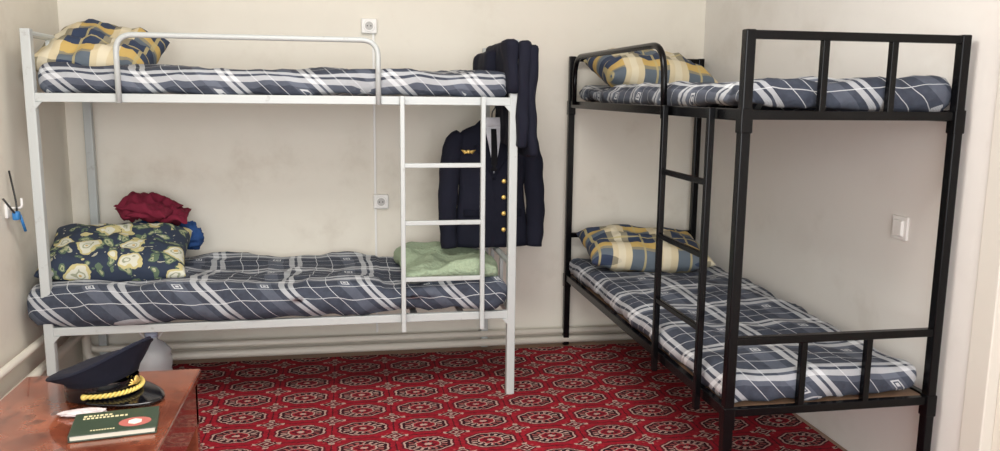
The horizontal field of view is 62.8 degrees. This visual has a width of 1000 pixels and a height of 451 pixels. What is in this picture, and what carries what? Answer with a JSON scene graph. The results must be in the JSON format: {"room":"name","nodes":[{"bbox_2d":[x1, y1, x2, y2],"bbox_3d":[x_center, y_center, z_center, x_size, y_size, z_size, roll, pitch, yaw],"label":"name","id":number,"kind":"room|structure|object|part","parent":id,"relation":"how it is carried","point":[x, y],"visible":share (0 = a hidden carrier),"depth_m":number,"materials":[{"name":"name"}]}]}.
{"room":"dormitory","nodes":[
{"label":"dormitory","id":0,"kind":"room"},
{"bbox_2d":[0,0,82,398],"bbox_3d":[-1.654,-0.117,1.005,0.150,2.700,6.200,-1,9,-10],"label":"wall","id":1,"kind":"structure","parent":0,"point":[18,248],"depth_m":3.48,"materials":[{"name":"beige paint"}]},
{"bbox_2d":[2,170,26,231],"bbox_3d":[-1.963,-0.090,3.287,0.065,0.253,0.138,-1,9,-10],"label":"wall hook","id":2,"kind":"object","parent":1,"relation":"attached to","point":[16,215],"visible":1,"depth_m":3.31,"materials":[{"name":"white plastic"}]},
{"bbox_3d":[-1.959,-0.129,3.277,0.034,0.173,0.128,-2,10,-17],"label":"cord","id":3,"kind":"part","parent":2,"relation":"part of","materials":[{"name":"black plastic"}]},
{"bbox_3d":[-1.970,-0.071,3.324,0.065,0.080,0.040,-1,9,-10],"label":"plate","id":4,"kind":"part","parent":2,"relation":"part of","materials":[{"name":"white plastic"}]},
{"bbox_2d":[0,325,633,399],"bbox_3d":[-0.030,0.944,1.827,3.299,0.341,5.467,-1,9,-10],"label":"pipe","id":5,"kind":"object","parent":1,"relation":"attached to","point":[88,347],"visible":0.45,"depth_m":4.38,"materials":[{"name":"white metal"}]},
{"bbox_2d":[57,0,705,360],"bbox_3d":[-0.517,-0.655,4.401,3.633,2.700,0.150,-1,9,-10],"label":"wall","id":6,"kind":"structure","parent":0,"point":[277,180],"depth_m":4.32,"materials":[{"name":"beige paint"}]},
{"bbox_2d":[361,18,376,33],"bbox_3d":[-0.674,-1.027,4.215,0.080,0.076,0.036,-1,9,-10],"label":"wall outlet","id":7,"kind":"object","parent":6,"relation":"attached to","point":[368,25],"visible":1,"depth_m":4.20,"materials":[{"name":"white plastic"}]},
{"bbox_2d":[363,20,374,31],"bbox_3d":[-0.672,-1.025,4.202,0.060,0.060,0.006,-1,9,-10],"label":"socket","id":8,"kind":"object","parent":7,"relation":"attached to","point":[368,25],"depth_m":4.20,"materials":[{"name":"grey plastic"}]},
{"bbox_2d":[372,34,377,331],"bbox_3d":[-0.665,-0.210,4.364,0.012,1.610,0.010,-1,9,-10],"label":"cable conduit","id":9,"kind":"object","parent":6,"relation":"attached to","point":[373,51],"visible":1,"depth_m":4.33,"materials":[{"name":"white plastic"}]},
{"bbox_2d":[373,194,388,208],"bbox_3d":[-0.635,-0.128,4.370,0.080,0.076,0.036,-1,9,-10],"label":"wall outlet","id":10,"kind":"object","parent":6,"relation":"attached to","point":[380,201],"visible":1,"depth_m":4.36,"materials":[{"name":"white plastic"}]},
{"bbox_2d":[375,196,386,206],"bbox_3d":[-0.633,-0.126,4.357,0.060,0.060,0.006,-1,9,-10],"label":"socket","id":11,"kind":"object","parent":10,"relation":"attached to","point":[380,201],"depth_m":4.35,"materials":[{"name":"grey plastic"}]},
{"bbox_2d":[173,340,846,450],"bbox_3d":[0.029,1.221,1.617,3.633,0.100,6.350,-1,9,-10],"label":"floor","id":12,"kind":"structure","parent":0,"point":[612,341],"depth_m":4.47,"materials":[{"name":"beige wood"}]},
{"bbox_2d":[172,343,842,450],"bbox_3d":[0.005,1.105,1.980,3.180,0.012,5.100,-1,9,-10],"label":"carpet","id":13,"kind":"object","parent":12,"relation":"on","point":[604,397],"visible":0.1,"depth_m":3.70,"materials":[{"name":"red carpet"}]},
{"bbox_2d":[0,369,200,450],"bbox_3d":[-1.031,0.796,1.942,0.476,0.588,1.000,-1,9,-10],"label":"coffee table","id":14,"kind":"object","parent":13,"relation":"on","point":[29,421],"visible":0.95,"depth_m":2.10,"materials":[{"name":"brown wood"}]},
{"bbox_2d":[56,407,106,416],"bbox_3d":[-1.051,0.469,2.059,0.120,0.017,0.040,-2,10,-16],"label":"handkerchief","id":15,"kind":"object","parent":14,"relation":"on","point":[69,413],"visible":0.74,"depth_m":2.05,"materials":[{"name":"fabric"}]},
{"bbox_2d":[45,336,164,406],"bbox_3d":[-1.052,0.373,2.179,0.279,0.163,0.266,-4,10,-26],"label":"cap","id":16,"kind":"object","parent":14,"relation":"on","point":[87,382],"visible":1,"depth_m":2.11,"materials":[{"name":"black fabric"}]},
{"bbox_3d":[-1.060,0.356,2.173,0.254,0.129,0.260,3,9,13],"label":"crown","id":17,"kind":"part","parent":16,"relation":"part of","materials":[{"name":"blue fabric"}]},
{"bbox_3d":[-1.004,0.428,2.171,0.105,0.019,0.188,3,9,13],"label":"gold chin cord","id":18,"kind":"part","parent":16,"relation":"part of","materials":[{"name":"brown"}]},
{"bbox_2d":[67,406,159,442],"bbox_3d":[-0.935,0.481,1.992,0.190,0.018,0.140,-3,10,-19],"label":"book","id":19,"kind":"object","parent":14,"relation":"on","point":[144,420],"visible":1,"depth_m":1.97,"materials":[{"name":"green paper"}]},
{"bbox_2d":[138,332,172,371],"bbox_3d":[-1.617,0.629,3.814,0.172,0.304,0.172,-1,9,-10],"label":"vase","id":20,"kind":"object","parent":13,"relation":"on","point":[158,357],"visible":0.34,"depth_m":3.76,"materials":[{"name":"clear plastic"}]},
{"bbox_2d":[19,28,518,393],"bbox_3d":[-0.983,-0.051,3.900,2.016,1.633,0.801,-1,9,-11],"label":"bunk bed","id":21,"kind":"object","parent":13,"relation":"on","point":[33,99],"visible":0.79,"depth_m":3.55,"materials":[{"name":"grey paint"}]},
{"bbox_3d":[-1.034,-0.648,3.405,1.068,0.284,0.023,-1,9,-11],"label":"guard rail","id":22,"kind":"part","parent":21,"relation":"part of","materials":[{"name":"white metal"}]},
{"bbox_2d":[27,248,506,326],"bbox_3d":[-1.030,0.280,3.927,2.079,0.210,0.785,-1,9,-10],"label":"mattress","id":23,"kind":"object","parent":21,"relation":"on","point":[216,286],"visible":0.76,"depth_m":3.60,"materials":[{"name":"blue fabric"}]},
{"bbox_2d":[34,223,192,281],"bbox_3d":[-1.733,0.129,3.730,0.605,0.249,0.443,-2,10,-16],"label":"pillow","id":24,"kind":"object","parent":23,"relation":"on","point":[123,252],"visible":0.89,"depth_m":3.60,"materials":[{"name":"fabric"}]},
{"bbox_2d":[136,220,183,225],"bbox_3d":[-1.676,0.027,4.045,0.297,0.192,0.193,-1,9,-10],"label":"folded garment","id":25,"kind":"object","parent":23,"relation":"on","point":[142,221],"visible":0.06,"depth_m":3.99,"materials":[{"name":"blue fabric"}]},
{"bbox_2d":[179,221,203,249],"bbox_3d":[-1.537,0.047,4.043,0.163,0.138,0.162,9,12,41],"label":"folded garment","id":26,"kind":"object","parent":25,"relation":"on","point":[197,237],"visible":0.61,"depth_m":4.00,"materials":[{"name":"blue fabric"}]},
{"bbox_2d":[113,191,190,225],"bbox_3d":[-1.678,-0.078,3.955,0.340,0.176,0.243,-1,9,-10],"label":"shirt","id":27,"kind":"object","parent":26,"relation":"on","point":[151,207],"visible":1,"depth_m":3.90,"materials":[{"name":"red fabric"}]},
{"bbox_2d":[393,241,498,276],"bbox_3d":[-0.270,0.172,3.997,0.475,0.127,0.584,-1,9,-10],"label":"folded towel","id":28,"kind":"object","parent":23,"relation":"on","point":[423,259],"visible":0.79,"depth_m":3.88,"materials":[{"name":"green fabric"}]},
{"bbox_2d":[38,62,506,96],"bbox_3d":[-0.971,-0.664,3.800,1.953,0.153,0.743,-1,9,-10],"label":"mattress","id":29,"kind":"object","parent":21,"relation":"on","point":[53,77],"visible":0.86,"depth_m":3.45,"materials":[{"name":"blue fabric"}]},
{"bbox_2d":[34,19,169,71],"bbox_3d":[-1.760,-0.766,3.620,0.477,0.299,0.405,0,9,-6],"label":"pillow","id":30,"kind":"object","parent":29,"relation":"on","point":[89,42],"visible":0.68,"depth_m":3.50,"materials":[{"name":"fabric"}]},
{"bbox_2d":[438,106,544,248],"bbox_3d":[-0.040,-0.252,4.060,0.538,0.722,0.149,-1,9,-10],"label":"jacket","id":31,"kind":"object","parent":21,"relation":"hanging from","point":[463,146],"visible":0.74,"depth_m":4.02,"materials":[{"name":"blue fabric"}]},
{"bbox_2d":[473,39,538,156],"bbox_3d":[0.022,-0.604,3.914,0.219,0.530,0.698,-1,9,-10],"label":"trousers","id":32,"kind":"object","parent":21,"relation":"hanging from","point":[519,61],"visible":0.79,"depth_m":3.61,"materials":[{"name":"blue fabric"}]},
{"bbox_3d":[0.013,-0.737,3.860,0.092,0.249,0.584,-1,9,-10],"label":"leg","id":33,"kind":"part","parent":32,"relation":"part of","materials":[{"name":"blue fabric"}]},
{"bbox_3d":[0.055,-0.614,3.861,0.080,0.480,0.586,-1,9,-10],"label":"leg","id":34,"kind":"part","parent":32,"relation":"part of","materials":[{"name":"blue fabric"}]},
{"bbox_3d":[0.095,-0.587,3.886,0.079,0.506,0.592,-1,9,-10],"label":"leg","id":35,"kind":"part","parent":32,"relation":"part of","materials":[{"name":"blue fabric"}]},
{"bbox_2d":[562,29,971,450],"bbox_3d":[0.907,0.034,3.608,0.792,1.600,2.024,-1,9,-10],"label":"bunk bed","id":36,"kind":"object","parent":13,"relation":"on","point":[744,115],"visible":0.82,"depth_m":2.68,"materials":[{"name":"black paint"}]},
{"bbox_3d":[0.502,-0.643,3.661,0.025,0.288,1.275,-1,9,-10],"label":"guard rail","id":37,"kind":"part","parent":36,"relation":"part of","materials":[{"name":"black metal"}]},
{"bbox_2d":[569,258,916,402],"bbox_3d":[0.905,0.369,3.653,0.768,0.169,1.988,-1,9,-10],"label":"mattress","id":38,"kind":"object","parent":36,"relation":"on","point":[763,372],"visible":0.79,"depth_m":3.11,"materials":[{"name":"blue fabric"}]},
{"bbox_2d":[576,224,715,272],"bbox_3d":[0.753,0.118,4.296,0.642,0.224,0.414,0,9,-6],"label":"pillow","id":39,"kind":"object","parent":38,"relation":"on","point":[615,247],"visible":0.86,"depth_m":4.14,"materials":[{"name":"fabric"}]},
{"bbox_2d":[579,75,950,111],"bbox_3d":[0.932,-0.562,3.511,0.747,0.137,1.968,-1,9,-10],"label":"mattress","id":40,"kind":"object","parent":36,"relation":"on","point":[914,93],"visible":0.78,"depth_m":2.61,"materials":[{"name":"blue fabric"}]},
{"bbox_2d":[583,48,717,86],"bbox_3d":[0.761,-0.780,4.160,0.583,0.246,0.390,-2,10,-15],"label":"pillow","id":41,"kind":"object","parent":40,"relation":"on","point":[636,67],"visible":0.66,"depth_m":4.00,"materials":[{"name":"fabric"}]},
{"bbox_2d":[696,0,999,450],"bbox_3d":[1.408,-0.500,3.580,0.150,2.700,2.190,-1,9,-10],"label":"wall","id":42,"kind":"structure","parent":0,"point":[824,196],"depth_m":3.19,"materials":[{"name":"white paint"}]},
{"bbox_2d":[891,214,909,240],"bbox_3d":[1.443,0.008,2.964,0.021,0.085,0.084,-1,9,-10],"label":"light switch","id":43,"kind":"object","parent":42,"relation":"attached to","point":[900,224],"visible":1,"depth_m":2.94,"materials":[{"name":"white plastic"}]},
{"bbox_3d":[1.969,-0.006,0.572,0.150,2.700,4.010,-1,9,-10],"label":"wall","id":44,"kind":"structure","parent":0,"visible":0},
{"bbox_2d":[958,67,999,450],"bbox_3d":[1.661,0.013,2.089,0.110,2.170,1.000,-1,9,-10],"label":"trim","id":45,"kind":"structure","parent":44,"relation":"attached to","point":[983,368],"depth_m":2.57,"materials":[{"name":"beige paint"}]},
{"bbox_2d":[991,376,999,450],"bbox_3d":[1.636,0.058,2.091,0.099,2.060,0.820,-1,9,-10],"label":"door","id":46,"kind":"structure","parent":44,"relation":"in","point":[996,431],"depth_m":2.58,"materials":[{"name":"beige paint"}]}
]}

